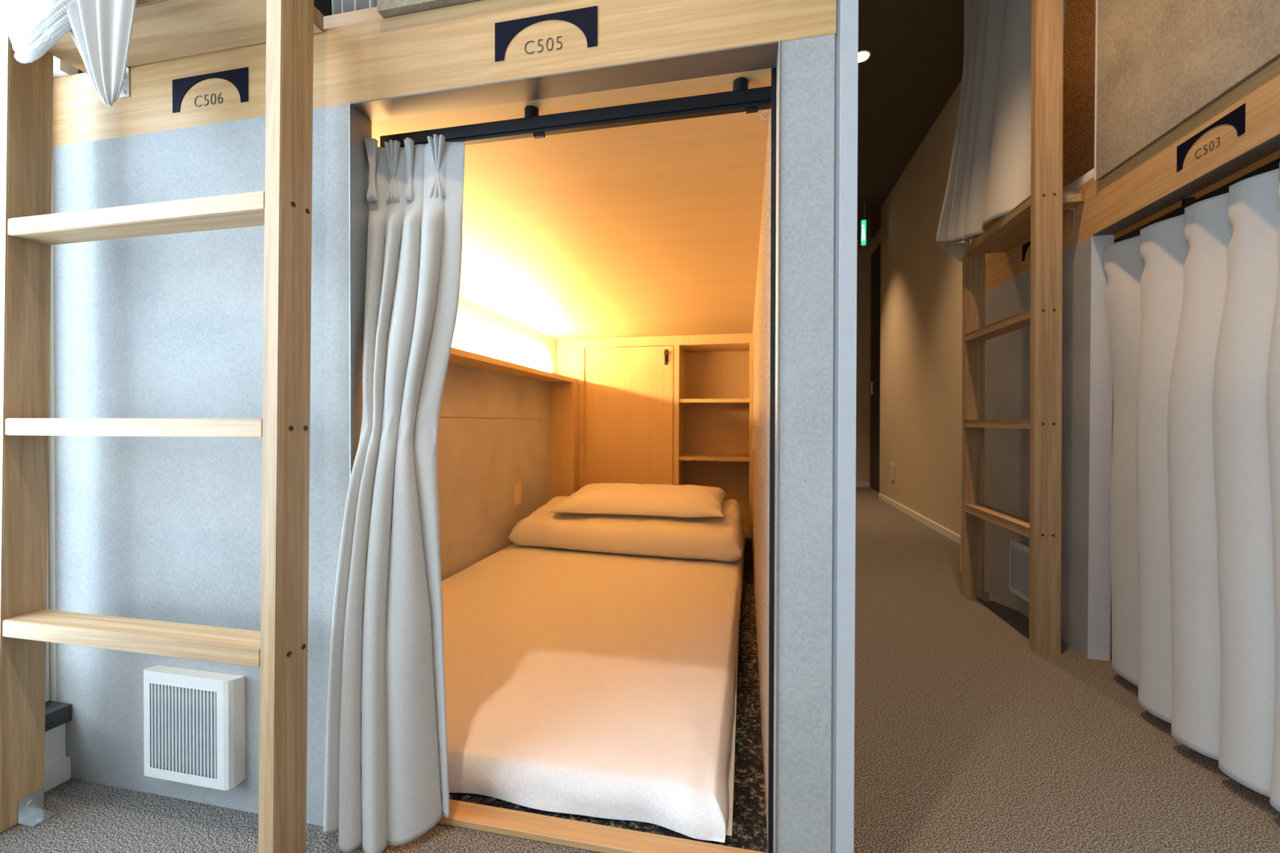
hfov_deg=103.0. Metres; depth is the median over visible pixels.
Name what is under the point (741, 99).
curtain rod
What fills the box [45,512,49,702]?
window
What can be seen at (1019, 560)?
wall fan
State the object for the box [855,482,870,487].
baseboard
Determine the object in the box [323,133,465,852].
curtain
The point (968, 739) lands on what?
floor
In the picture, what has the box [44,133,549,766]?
wall
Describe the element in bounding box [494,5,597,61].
room sign
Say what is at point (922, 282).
wall
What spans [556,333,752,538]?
cabinet
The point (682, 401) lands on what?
shelf
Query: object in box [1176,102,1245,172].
room sign
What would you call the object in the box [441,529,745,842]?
mattress
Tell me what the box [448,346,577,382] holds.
shelf
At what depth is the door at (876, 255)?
5.32 m
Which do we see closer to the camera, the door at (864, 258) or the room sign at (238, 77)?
the room sign at (238, 77)
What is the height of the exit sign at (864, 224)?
0.430 m
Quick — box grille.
[151,683,217,778]
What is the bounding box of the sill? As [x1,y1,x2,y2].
[44,700,71,732]
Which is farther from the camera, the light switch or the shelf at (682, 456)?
the shelf at (682, 456)
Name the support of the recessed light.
in the ceiling
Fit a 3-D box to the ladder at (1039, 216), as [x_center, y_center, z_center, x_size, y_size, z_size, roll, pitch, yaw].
[1.318,-0.536,1.788,0.149,2.450,0.536,0,0,12]
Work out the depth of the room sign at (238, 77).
0.92 m
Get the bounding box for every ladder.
[0,0,323,852]
[960,0,1084,655]
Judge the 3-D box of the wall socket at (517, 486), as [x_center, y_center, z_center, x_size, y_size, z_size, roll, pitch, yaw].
[-0.658,0.361,2.728,0.005,0.117,0.090,0,0,12]
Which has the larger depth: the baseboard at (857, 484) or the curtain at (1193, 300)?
the baseboard at (857, 484)
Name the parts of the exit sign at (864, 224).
casing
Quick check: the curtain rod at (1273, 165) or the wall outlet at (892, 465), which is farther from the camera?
the wall outlet at (892, 465)
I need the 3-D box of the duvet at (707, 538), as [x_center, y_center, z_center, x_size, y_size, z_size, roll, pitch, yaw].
[-0.036,0.500,2.656,1.131,0.184,0.745,0,0,12]
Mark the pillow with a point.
(628, 499)
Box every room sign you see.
[172,66,248,112]
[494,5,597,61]
[1022,240,1030,262]
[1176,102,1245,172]
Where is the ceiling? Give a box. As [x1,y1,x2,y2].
[857,0,964,239]
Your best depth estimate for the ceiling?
2.98 m
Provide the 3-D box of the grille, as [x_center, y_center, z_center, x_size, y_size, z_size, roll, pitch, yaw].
[-0.814,0.542,0.913,0.145,0.153,0.010,0,0,12]
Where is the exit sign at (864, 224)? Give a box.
[857,200,871,251]
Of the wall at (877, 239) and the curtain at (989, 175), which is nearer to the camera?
the curtain at (989, 175)
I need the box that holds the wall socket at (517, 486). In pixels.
[513,481,521,506]
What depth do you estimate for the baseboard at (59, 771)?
0.98 m
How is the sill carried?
on the wall at (51, 488)
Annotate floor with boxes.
[0,486,1279,852]
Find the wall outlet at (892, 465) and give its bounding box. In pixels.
[890,463,894,480]
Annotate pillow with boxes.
[550,483,727,517]
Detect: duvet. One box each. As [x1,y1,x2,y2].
[508,496,743,561]
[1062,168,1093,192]
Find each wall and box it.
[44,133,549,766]
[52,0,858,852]
[872,227,880,252]
[879,78,971,536]
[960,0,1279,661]
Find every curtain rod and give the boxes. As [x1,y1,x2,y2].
[380,77,771,147]
[1114,157,1279,243]
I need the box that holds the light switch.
[752,426,754,449]
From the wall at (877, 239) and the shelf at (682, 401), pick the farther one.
the wall at (877, 239)
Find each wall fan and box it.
[143,665,244,790]
[1008,538,1029,602]
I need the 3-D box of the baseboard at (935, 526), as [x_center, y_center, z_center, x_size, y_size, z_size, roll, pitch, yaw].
[1.979,0.654,3.552,0.008,0.045,2.430,0,0,12]
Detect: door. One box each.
[855,239,872,487]
[869,242,880,490]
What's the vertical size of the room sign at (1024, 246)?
0.060 m
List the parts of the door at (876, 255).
handle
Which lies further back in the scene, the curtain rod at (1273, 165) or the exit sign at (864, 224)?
the exit sign at (864, 224)
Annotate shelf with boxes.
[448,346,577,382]
[679,398,749,404]
[679,453,749,461]
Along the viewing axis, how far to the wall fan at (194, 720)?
0.91 m
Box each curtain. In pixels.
[0,0,136,106]
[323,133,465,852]
[331,0,377,14]
[935,0,1066,262]
[1103,161,1279,812]
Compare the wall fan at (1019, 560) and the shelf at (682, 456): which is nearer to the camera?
the wall fan at (1019, 560)
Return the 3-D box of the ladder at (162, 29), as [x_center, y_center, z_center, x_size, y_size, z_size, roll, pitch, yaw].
[-0.810,-0.534,0.860,0.588,2.450,0.128,0,0,12]
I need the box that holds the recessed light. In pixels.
[857,49,871,62]
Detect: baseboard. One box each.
[44,756,71,792]
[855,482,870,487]
[878,493,960,544]

